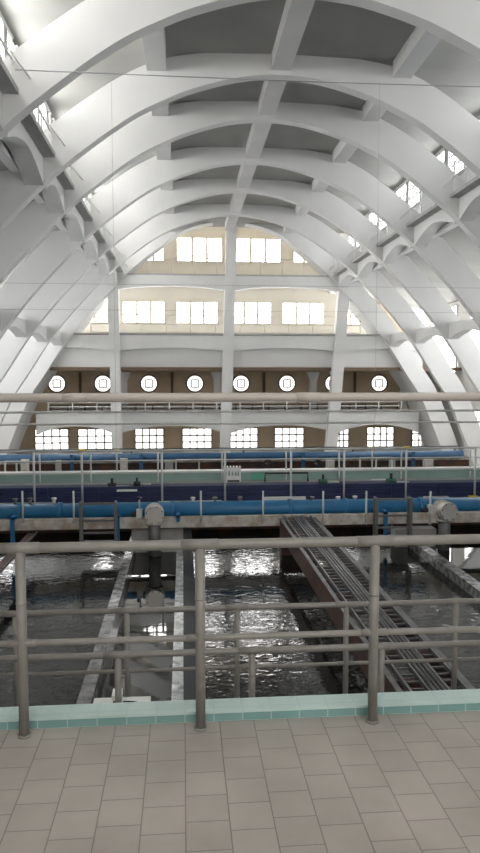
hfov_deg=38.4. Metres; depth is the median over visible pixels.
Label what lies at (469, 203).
beam
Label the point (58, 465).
concrete pier
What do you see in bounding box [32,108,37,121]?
window
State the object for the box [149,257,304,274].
gallery railing
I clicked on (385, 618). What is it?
conduit
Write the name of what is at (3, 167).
ceiling
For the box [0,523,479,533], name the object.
wall
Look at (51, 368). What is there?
ceiling
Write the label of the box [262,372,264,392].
wall strip
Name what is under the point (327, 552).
conduit
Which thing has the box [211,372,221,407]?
pillar
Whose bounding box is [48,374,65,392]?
window
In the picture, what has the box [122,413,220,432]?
cross beam
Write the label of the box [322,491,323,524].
marker post
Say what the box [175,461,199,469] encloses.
gate
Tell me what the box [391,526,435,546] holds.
block
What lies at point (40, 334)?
beam
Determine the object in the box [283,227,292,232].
purlin
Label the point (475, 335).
window
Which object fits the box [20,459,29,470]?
concrete pier
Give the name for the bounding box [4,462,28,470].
gate
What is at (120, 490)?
bar
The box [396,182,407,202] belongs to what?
window
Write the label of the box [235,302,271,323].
window
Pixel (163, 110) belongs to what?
purlin
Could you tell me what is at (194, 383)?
window
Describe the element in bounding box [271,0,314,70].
ridge beam
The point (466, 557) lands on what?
water
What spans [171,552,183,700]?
wall
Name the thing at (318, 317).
window
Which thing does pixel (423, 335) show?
beam
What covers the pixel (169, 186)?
purlin
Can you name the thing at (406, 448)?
walkway railing
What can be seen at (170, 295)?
wall
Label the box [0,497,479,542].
pipe
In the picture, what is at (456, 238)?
ceiling
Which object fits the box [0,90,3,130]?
beam
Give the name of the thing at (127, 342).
cross beam
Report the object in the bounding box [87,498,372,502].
water
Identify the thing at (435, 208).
catwalk
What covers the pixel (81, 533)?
steel frame
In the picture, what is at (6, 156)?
wall
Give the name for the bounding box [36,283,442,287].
cable
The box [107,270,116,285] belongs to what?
beam
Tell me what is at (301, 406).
gallery railing
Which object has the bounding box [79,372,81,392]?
wall strip
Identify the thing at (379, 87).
cable
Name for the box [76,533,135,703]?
wall
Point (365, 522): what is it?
marker post
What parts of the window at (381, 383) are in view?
pane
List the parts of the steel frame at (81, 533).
leg, leg, leg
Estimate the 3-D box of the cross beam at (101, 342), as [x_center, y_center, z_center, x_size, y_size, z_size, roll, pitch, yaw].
[-9.610,-4.779,39.650,4.646,0.955,0.400,0,4,-5]
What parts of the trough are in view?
panel, panel, panel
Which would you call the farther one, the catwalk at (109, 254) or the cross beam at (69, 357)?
the cross beam at (69, 357)
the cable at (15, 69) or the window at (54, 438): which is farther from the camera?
the window at (54, 438)
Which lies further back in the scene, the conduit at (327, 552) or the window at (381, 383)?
the window at (381, 383)
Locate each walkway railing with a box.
[0,446,479,502]
[0,449,479,470]
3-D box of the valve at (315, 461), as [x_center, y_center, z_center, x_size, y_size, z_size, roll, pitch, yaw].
[3.337,1.635,30.142,0.459,0.460,0.776,0,4,-5]
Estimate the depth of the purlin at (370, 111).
21.67 m
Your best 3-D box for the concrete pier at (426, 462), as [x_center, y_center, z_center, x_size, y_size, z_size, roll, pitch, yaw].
[8.281,2.010,30.416,0.384,1.142,0.300,0,4,-5]
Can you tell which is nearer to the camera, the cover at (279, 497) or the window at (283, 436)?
the cover at (279, 497)
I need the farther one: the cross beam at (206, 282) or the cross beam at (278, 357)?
the cross beam at (278, 357)
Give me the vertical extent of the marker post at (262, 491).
0.866 m
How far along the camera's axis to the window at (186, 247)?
44.65 m
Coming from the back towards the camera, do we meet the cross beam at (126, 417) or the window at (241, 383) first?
the window at (241, 383)
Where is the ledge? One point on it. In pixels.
(330, 519)
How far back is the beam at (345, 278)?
39.24 m
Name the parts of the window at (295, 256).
pane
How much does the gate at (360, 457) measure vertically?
1.155 m
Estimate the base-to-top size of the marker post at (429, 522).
0.884 m
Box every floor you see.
[0,711,479,852]
[18,449,424,454]
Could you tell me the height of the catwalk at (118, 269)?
1.148 m
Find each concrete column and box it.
[108,284,122,453]
[220,225,236,452]
[324,288,349,451]
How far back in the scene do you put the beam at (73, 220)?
25.05 m
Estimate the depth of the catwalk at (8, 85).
13.83 m
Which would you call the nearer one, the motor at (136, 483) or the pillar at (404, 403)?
the motor at (136, 483)
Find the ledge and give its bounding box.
[0,511,479,531]
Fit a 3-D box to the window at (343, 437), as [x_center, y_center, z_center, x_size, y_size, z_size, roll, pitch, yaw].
[6.963,0.774,48.467,1.371,1.459,0.120,0,4,-5]
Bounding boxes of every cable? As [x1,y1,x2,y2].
[15,69,479,86]
[20,309,457,312]
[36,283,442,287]
[111,77,115,392]
[374,87,379,448]
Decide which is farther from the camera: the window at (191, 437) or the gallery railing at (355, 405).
the window at (191, 437)
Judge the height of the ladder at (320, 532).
0.070 m
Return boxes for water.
[0,531,131,706]
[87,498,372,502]
[97,552,176,700]
[192,527,479,698]
[430,525,479,581]
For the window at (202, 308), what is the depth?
44.93 m
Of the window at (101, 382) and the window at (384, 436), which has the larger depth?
the window at (384, 436)
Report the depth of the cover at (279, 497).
18.91 m
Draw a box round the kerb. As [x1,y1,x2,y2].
[0,689,479,729]
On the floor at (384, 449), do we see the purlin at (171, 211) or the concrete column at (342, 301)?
the concrete column at (342, 301)
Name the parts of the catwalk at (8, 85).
rail, rail, post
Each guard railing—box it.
[0,534,479,738]
[0,598,479,706]
[0,640,479,702]
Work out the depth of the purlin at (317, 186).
30.11 m
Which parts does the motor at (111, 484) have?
motor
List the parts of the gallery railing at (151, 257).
rail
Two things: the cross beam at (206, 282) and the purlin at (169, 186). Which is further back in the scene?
the cross beam at (206, 282)
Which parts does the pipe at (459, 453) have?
support leg, support leg, support leg, support leg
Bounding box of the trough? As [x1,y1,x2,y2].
[0,480,479,502]
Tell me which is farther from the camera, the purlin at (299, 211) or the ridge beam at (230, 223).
the ridge beam at (230, 223)
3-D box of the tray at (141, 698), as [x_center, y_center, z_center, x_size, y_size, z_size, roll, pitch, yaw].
[-0.941,2.232,5.447,0.455,0.030,0.350,0,4,-5]
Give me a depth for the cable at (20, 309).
14.43 m
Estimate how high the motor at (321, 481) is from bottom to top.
0.363 m
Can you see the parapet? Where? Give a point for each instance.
(7, 478)
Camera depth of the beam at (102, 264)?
34.04 m
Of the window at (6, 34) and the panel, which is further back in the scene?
the panel
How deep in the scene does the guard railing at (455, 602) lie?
5.96 m
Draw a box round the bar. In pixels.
[117,489,136,491]
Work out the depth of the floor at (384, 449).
47.03 m
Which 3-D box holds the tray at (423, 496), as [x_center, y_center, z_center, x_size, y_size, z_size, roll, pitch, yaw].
[5.493,1.990,19.337,0.702,0.059,0.120,0,4,-5]
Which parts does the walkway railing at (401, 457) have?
post, post, post, post, post, rail, post, post, post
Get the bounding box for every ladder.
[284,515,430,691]
[301,515,468,689]
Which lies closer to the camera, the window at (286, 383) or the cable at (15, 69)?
the cable at (15, 69)
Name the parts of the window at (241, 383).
pane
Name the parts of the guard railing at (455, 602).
post, post, post, rail, rail, post, post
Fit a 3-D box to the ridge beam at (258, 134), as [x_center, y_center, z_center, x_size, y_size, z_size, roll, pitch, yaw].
[0.646,-10.305,24.343,0.520,0.430,4.090,0,4,-5]
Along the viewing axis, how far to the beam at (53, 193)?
21.00 m
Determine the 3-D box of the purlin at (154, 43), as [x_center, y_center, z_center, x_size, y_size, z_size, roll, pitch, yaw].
[-2.083,-9.618,16.572,0.520,0.476,3.790,0,4,-5]
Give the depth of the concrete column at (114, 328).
39.60 m
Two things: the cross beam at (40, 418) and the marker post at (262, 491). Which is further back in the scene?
the cross beam at (40, 418)
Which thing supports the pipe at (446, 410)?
attached to the wall
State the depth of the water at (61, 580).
13.75 m
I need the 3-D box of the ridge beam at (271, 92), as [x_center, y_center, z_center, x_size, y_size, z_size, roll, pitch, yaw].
[0.962,-10.020,20.517,0.520,0.430,2.890,0,4,-5]
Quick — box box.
[93,688,150,703]
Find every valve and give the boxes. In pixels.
[263,460,272,468]
[313,460,322,467]
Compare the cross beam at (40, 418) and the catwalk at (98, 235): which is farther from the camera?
the cross beam at (40, 418)
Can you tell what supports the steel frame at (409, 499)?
attached to the pipe at (12, 512)
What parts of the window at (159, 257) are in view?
pane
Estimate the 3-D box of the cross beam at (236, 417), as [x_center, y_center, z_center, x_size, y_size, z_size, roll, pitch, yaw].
[2.597,-0.214,41.955,6.672,1.266,0.400,0,4,-5]
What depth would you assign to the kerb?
3.88 m
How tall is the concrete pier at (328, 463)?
1.147 m
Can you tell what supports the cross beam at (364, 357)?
attached to the arch at (412, 377)
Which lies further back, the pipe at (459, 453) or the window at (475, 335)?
the window at (475, 335)
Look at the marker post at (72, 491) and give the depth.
17.14 m
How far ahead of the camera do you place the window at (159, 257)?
44.47 m
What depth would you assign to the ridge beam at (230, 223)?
37.68 m
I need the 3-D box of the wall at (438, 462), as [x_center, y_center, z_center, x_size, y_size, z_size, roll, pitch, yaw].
[-0.094,2.172,30.616,21.000,1.510,0.450,0,4,-5]
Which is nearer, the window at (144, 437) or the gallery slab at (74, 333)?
the gallery slab at (74, 333)
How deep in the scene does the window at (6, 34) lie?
16.48 m
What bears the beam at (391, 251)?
attached to the arch at (325, 204)
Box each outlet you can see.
[145,503,163,556]
[433,500,457,550]
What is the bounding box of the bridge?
[279,517,475,691]
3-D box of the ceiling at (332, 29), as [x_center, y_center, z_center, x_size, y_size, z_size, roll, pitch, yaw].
[1.205,-10.010,17.564,13.900,0.510,46.200,0,4,-5]
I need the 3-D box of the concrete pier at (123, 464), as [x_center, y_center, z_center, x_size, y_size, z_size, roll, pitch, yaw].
[-4.925,2.010,29.325,0.298,1.306,0.300,0,4,-5]
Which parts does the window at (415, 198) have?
pane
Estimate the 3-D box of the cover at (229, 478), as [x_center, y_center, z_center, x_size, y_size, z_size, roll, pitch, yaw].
[-0.225,1.347,19.612,0.484,0.442,0.260,0,4,-5]
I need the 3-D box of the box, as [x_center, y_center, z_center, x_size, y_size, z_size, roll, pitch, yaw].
[-0.944,2.341,5.455,0.462,0.499,0.350,0,4,-5]
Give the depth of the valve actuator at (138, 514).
17.45 m
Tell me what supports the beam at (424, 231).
attached to the arch at (151, 174)
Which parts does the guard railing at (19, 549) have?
post, plate, post, plate, rail, rail, plate, post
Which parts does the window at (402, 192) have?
pane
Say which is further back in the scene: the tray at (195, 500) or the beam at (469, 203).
the beam at (469, 203)
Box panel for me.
[251,473,263,479]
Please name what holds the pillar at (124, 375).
on the gallery slab at (297, 405)
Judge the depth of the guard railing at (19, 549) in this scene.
3.69 m
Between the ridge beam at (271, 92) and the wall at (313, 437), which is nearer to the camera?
the ridge beam at (271, 92)
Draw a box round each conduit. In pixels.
[295,516,435,690]
[298,516,440,689]
[300,516,446,689]
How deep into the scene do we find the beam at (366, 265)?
34.71 m
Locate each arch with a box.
[0,0,479,139]
[0,53,479,233]
[0,101,479,283]
[0,147,479,339]
[0,179,479,391]
[0,204,479,465]
[0,223,458,454]
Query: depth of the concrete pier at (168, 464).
29.30 m
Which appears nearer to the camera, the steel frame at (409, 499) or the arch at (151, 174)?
the steel frame at (409, 499)
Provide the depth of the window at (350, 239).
39.14 m
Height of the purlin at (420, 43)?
0.436 m
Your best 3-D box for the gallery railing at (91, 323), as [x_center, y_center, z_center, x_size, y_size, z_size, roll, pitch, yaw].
[-0.733,-6.107,41.441,16.265,1.175,0.065,0,4,-5]
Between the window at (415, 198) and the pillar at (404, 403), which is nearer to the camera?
the window at (415, 198)
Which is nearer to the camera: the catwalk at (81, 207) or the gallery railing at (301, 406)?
the catwalk at (81, 207)
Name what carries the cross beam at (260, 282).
attached to the concrete column at (231, 235)
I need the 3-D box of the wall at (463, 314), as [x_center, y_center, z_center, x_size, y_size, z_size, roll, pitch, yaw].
[15.103,-1.499,22.769,0.250,10.000,53.000,0,4,-5]
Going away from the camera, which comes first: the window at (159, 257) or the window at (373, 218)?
the window at (373, 218)
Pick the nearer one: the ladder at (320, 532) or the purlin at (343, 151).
the ladder at (320, 532)
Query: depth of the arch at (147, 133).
21.89 m
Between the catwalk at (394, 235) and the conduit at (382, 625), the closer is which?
the conduit at (382, 625)
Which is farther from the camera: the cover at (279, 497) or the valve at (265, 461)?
the valve at (265, 461)
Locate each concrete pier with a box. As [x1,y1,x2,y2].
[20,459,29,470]
[55,460,61,470]
[120,458,127,469]
[165,461,172,469]
[325,460,334,467]
[423,459,433,466]
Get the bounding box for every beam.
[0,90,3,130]
[0,531,37,573]
[1,122,43,185]
[8,317,25,336]
[32,325,46,341]
[36,413,110,434]
[41,178,64,213]
[51,331,61,345]
[52,348,109,366]
[63,206,84,240]
[63,335,108,350]
[82,235,97,259]
[96,254,108,274]
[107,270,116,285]
[118,275,224,290]
[119,335,222,350]
[120,348,222,366]
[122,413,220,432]
[225,217,238,229]
[230,193,246,212]
[231,413,326,432]
[233,348,331,366]
[234,336,334,350]
[236,276,338,291]
[237,165,256,188]
[246,123,271,158]
[258,81,286,114]
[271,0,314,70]
[339,270,356,287]
[339,412,418,431]
[344,349,422,366]
[345,336,416,351]
[358,255,381,277]
[383,236,411,263]
[391,332,408,346]
[414,209,456,245]
[416,326,442,342]
[449,318,479,338]
[459,185,479,221]
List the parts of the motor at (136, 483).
motor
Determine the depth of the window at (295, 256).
45.22 m
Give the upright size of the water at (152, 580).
0.050 m
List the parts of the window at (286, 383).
pane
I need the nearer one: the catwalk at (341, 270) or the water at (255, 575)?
the water at (255, 575)
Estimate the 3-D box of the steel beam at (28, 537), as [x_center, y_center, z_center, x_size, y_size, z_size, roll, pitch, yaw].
[-4.694,3.110,11.541,0.235,0.160,11.350,0,4,-5]
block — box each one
[132,528,182,552]
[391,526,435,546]
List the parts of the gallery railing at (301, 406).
rail, rail, rail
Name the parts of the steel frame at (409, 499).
leg, leg, leg, leg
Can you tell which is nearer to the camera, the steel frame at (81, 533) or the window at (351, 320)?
the steel frame at (81, 533)
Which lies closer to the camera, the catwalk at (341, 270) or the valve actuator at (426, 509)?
the valve actuator at (426, 509)
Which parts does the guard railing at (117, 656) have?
post, rail, post, post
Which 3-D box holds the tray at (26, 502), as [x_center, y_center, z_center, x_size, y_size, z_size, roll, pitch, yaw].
[-5.868,2.067,18.405,1.673,0.054,0.120,0,4,-5]
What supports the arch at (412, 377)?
on the floor at (384, 449)
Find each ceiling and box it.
[0,0,479,232]
[0,160,76,288]
[49,367,461,370]
[356,226,479,309]
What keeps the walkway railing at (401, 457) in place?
on the parapet
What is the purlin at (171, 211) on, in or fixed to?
attached to the ceiling at (332, 29)
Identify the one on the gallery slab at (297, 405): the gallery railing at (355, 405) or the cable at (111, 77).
the gallery railing at (355, 405)
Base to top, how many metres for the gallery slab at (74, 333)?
0.100 m
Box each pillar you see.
[121,372,130,403]
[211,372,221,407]
[306,372,319,407]
[400,389,406,409]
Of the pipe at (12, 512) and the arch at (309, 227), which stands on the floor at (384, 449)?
the arch at (309, 227)
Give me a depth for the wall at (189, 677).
12.55 m
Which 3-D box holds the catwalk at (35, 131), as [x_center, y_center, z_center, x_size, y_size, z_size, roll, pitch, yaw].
[-5.080,-7.621,16.474,1.166,1.148,3.790,0,4,-5]
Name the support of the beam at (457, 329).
attached to the arch at (151, 174)
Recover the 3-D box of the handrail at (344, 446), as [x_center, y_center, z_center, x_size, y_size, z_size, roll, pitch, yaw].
[-0.336,1.915,31.105,21.000,1.950,0.100,0,4,-5]
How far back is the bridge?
11.38 m
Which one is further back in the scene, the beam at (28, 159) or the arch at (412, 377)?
the arch at (412, 377)
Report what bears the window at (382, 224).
in the wall at (427, 203)
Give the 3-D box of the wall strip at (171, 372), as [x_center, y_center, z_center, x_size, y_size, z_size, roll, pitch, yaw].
[-4.649,-2.902,47.223,0.180,1.653,0.140,0,4,-5]
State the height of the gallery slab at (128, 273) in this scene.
0.100 m
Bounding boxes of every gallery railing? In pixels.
[47,401,401,410]
[50,403,397,410]
[90,314,360,333]
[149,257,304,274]
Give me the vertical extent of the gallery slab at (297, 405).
0.150 m
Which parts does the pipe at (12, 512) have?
support leg, support arm, vent cap, vent cap, vent cap, support leg, support leg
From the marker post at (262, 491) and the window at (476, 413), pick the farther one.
the window at (476, 413)
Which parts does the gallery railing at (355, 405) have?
rail, rail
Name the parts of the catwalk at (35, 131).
rail, post, rail, post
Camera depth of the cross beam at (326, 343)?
40.45 m
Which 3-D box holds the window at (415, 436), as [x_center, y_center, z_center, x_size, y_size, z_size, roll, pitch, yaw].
[13.147,0.736,48.975,1.969,1.459,0.120,0,4,-5]
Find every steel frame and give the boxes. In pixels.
[79,500,117,541]
[373,496,412,535]
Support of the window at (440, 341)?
in the wall at (463, 314)
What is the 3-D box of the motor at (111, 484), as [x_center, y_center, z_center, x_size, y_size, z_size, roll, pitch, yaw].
[-3.340,1.584,18.887,0.606,0.363,0.244,0,4,-5]
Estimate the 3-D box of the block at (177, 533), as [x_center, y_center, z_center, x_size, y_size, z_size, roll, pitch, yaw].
[-2.134,3.066,17.912,1.310,0.898,0.400,0,4,-5]
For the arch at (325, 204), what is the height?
13.918 m
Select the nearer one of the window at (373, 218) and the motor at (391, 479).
the motor at (391, 479)
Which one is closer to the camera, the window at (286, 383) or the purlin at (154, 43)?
the purlin at (154, 43)
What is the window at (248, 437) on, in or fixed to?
in the wall at (313, 437)
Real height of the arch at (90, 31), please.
13.918 m
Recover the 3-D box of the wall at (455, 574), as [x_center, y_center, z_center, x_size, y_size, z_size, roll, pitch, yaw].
[5.024,3.694,12.714,0.250,0.620,16.100,0,4,-5]
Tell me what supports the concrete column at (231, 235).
on the floor at (384, 449)
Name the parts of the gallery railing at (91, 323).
rail, rail, rail, post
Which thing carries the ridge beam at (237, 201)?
attached to the ceiling at (332, 29)
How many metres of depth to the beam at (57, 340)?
38.48 m
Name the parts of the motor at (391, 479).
motor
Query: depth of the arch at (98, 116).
18.66 m
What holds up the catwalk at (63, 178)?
on the beam at (53, 193)
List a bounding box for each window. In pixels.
[0,18,4,58]
[4,29,15,56]
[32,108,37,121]
[35,429,68,448]
[38,103,46,129]
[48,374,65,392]
[78,429,111,448]
[92,302,107,322]
[94,374,109,392]
[122,301,164,323]
[135,428,163,447]
[140,374,157,392]
[147,248,163,261]
[176,237,222,261]
[176,301,217,323]
[182,428,211,447]
[186,374,203,392]
[231,428,257,446]
[233,374,249,392]
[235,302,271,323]
[236,238,280,262]
[274,427,303,446]
[278,374,295,391]
[282,302,323,324]
[293,251,307,263]
[324,375,329,390]
[337,429,348,446]
[347,311,359,324]
[348,236,355,247]
[366,427,393,445]
[369,212,378,227]
[370,374,387,391]
[379,218,388,230]
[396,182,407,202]
[408,181,422,207]
[411,431,420,445]
[413,309,423,321]
[431,305,458,372]
[436,149,447,164]
[447,151,467,175]
[466,408,479,454]
[469,316,479,349]
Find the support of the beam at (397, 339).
attached to the arch at (309, 227)
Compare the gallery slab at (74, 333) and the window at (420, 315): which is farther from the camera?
the window at (420, 315)
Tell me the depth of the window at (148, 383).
47.10 m
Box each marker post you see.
[21,491,24,524]
[72,491,74,524]
[200,491,201,524]
[262,491,263,524]
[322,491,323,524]
[364,491,366,524]
[428,491,431,524]
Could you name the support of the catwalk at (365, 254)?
on the beam at (366, 265)
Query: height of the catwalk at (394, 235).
1.148 m
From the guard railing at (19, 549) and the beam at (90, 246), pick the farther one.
the beam at (90, 246)
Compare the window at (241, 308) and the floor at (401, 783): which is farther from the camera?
the window at (241, 308)
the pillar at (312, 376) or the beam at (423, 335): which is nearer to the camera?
the beam at (423, 335)
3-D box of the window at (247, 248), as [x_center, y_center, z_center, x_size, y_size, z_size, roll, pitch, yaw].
[1.178,-11.465,44.972,3.003,1.559,0.100,0,4,-5]
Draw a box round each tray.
[0,502,51,503]
[93,696,150,703]
[158,500,221,501]
[423,496,448,497]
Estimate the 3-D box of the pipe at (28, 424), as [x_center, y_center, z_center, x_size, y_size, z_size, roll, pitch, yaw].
[1.000,-0.102,20.802,28.000,0.060,0.057,0,4,-5]
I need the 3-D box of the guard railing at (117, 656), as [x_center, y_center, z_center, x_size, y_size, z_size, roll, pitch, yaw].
[-0.349,2.113,5.019,6.900,1.018,0.055,0,4,-5]
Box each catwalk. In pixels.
[0,12,30,93]
[15,45,64,156]
[52,118,82,189]
[75,194,99,220]
[90,193,111,242]
[105,246,120,259]
[115,263,126,271]
[329,242,352,274]
[347,223,376,262]
[370,199,406,246]
[400,165,449,226]
[442,159,479,197]
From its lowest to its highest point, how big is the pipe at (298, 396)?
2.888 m
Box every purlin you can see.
[143,27,165,70]
[152,103,168,115]
[156,143,170,159]
[161,182,172,189]
[164,208,173,213]
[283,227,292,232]
[295,184,311,215]
[312,179,328,191]
[332,140,356,162]
[362,101,385,120]
[393,27,440,77]
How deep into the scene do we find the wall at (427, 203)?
27.55 m
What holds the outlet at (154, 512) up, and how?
attached to the pipe at (12, 512)
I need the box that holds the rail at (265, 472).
[264,472,308,481]
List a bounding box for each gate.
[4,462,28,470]
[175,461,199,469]
[359,457,392,467]
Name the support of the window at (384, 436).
in the wall at (313, 437)
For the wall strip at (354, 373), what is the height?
1.653 m
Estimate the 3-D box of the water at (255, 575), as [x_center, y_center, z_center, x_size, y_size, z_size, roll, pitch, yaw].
[2.069,3.647,12.467,5.680,0.050,16.100,0,4,-5]
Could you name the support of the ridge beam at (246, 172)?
attached to the ceiling at (332, 29)
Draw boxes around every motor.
[108,478,128,486]
[133,477,150,485]
[318,474,338,483]
[386,473,408,482]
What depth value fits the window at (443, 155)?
25.11 m
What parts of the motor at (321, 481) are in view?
motor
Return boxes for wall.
[0,26,106,279]
[0,456,469,471]
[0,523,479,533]
[19,304,411,448]
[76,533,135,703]
[82,227,366,333]
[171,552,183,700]
[183,528,195,699]
[329,115,479,293]
[381,524,479,597]
[421,301,479,461]
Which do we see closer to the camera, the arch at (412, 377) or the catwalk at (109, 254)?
the catwalk at (109, 254)
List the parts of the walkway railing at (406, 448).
post, post, post, post, rail, post, post, post, post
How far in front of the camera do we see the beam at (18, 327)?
29.42 m
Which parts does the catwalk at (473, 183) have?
post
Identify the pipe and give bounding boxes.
[0,392,479,402]
[0,409,479,413]
[0,421,479,425]
[0,450,463,470]
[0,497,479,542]
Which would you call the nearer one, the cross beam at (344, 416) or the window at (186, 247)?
the cross beam at (344, 416)
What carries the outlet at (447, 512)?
attached to the pipe at (12, 512)
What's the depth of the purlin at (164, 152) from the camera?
25.25 m
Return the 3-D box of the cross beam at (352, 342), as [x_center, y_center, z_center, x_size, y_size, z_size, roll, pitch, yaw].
[8.522,-4.890,41.140,5.062,0.955,0.400,0,4,-5]
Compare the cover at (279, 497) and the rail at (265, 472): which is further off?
the rail at (265, 472)
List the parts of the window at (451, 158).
pane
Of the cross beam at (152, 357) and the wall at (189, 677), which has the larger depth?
the cross beam at (152, 357)
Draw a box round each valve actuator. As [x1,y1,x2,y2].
[131,496,142,517]
[421,492,433,512]
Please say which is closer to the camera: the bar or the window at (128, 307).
the bar
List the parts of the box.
lid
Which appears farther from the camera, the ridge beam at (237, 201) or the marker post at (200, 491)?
the ridge beam at (237, 201)
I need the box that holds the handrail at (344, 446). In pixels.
[0,446,459,453]
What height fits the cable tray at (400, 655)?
0.070 m
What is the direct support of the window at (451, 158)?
in the wall at (427, 203)
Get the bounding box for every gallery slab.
[48,405,399,413]
[73,332,379,335]
[127,273,328,276]
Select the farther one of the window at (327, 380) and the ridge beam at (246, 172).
the window at (327, 380)
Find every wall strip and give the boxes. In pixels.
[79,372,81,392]
[171,372,172,392]
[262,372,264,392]
[353,372,355,392]
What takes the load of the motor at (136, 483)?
on the trough
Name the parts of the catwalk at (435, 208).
post, post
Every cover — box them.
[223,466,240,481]
[264,496,305,499]
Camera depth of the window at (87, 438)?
47.08 m
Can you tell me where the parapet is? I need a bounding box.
[0,466,479,485]
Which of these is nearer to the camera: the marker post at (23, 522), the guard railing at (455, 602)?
the guard railing at (455, 602)
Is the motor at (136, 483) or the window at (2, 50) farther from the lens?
the motor at (136, 483)
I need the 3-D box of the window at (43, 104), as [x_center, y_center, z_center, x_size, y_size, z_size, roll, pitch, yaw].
[-5.957,-9.137,20.651,0.120,1.270,1.103,0,4,-5]
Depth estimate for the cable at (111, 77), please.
14.18 m
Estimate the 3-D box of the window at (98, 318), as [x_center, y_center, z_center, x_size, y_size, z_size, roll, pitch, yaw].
[-9.747,-7.369,44.376,2.488,1.416,0.100,0,4,-5]
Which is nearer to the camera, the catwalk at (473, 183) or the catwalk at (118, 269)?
the catwalk at (473, 183)
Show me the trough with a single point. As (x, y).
(97, 493)

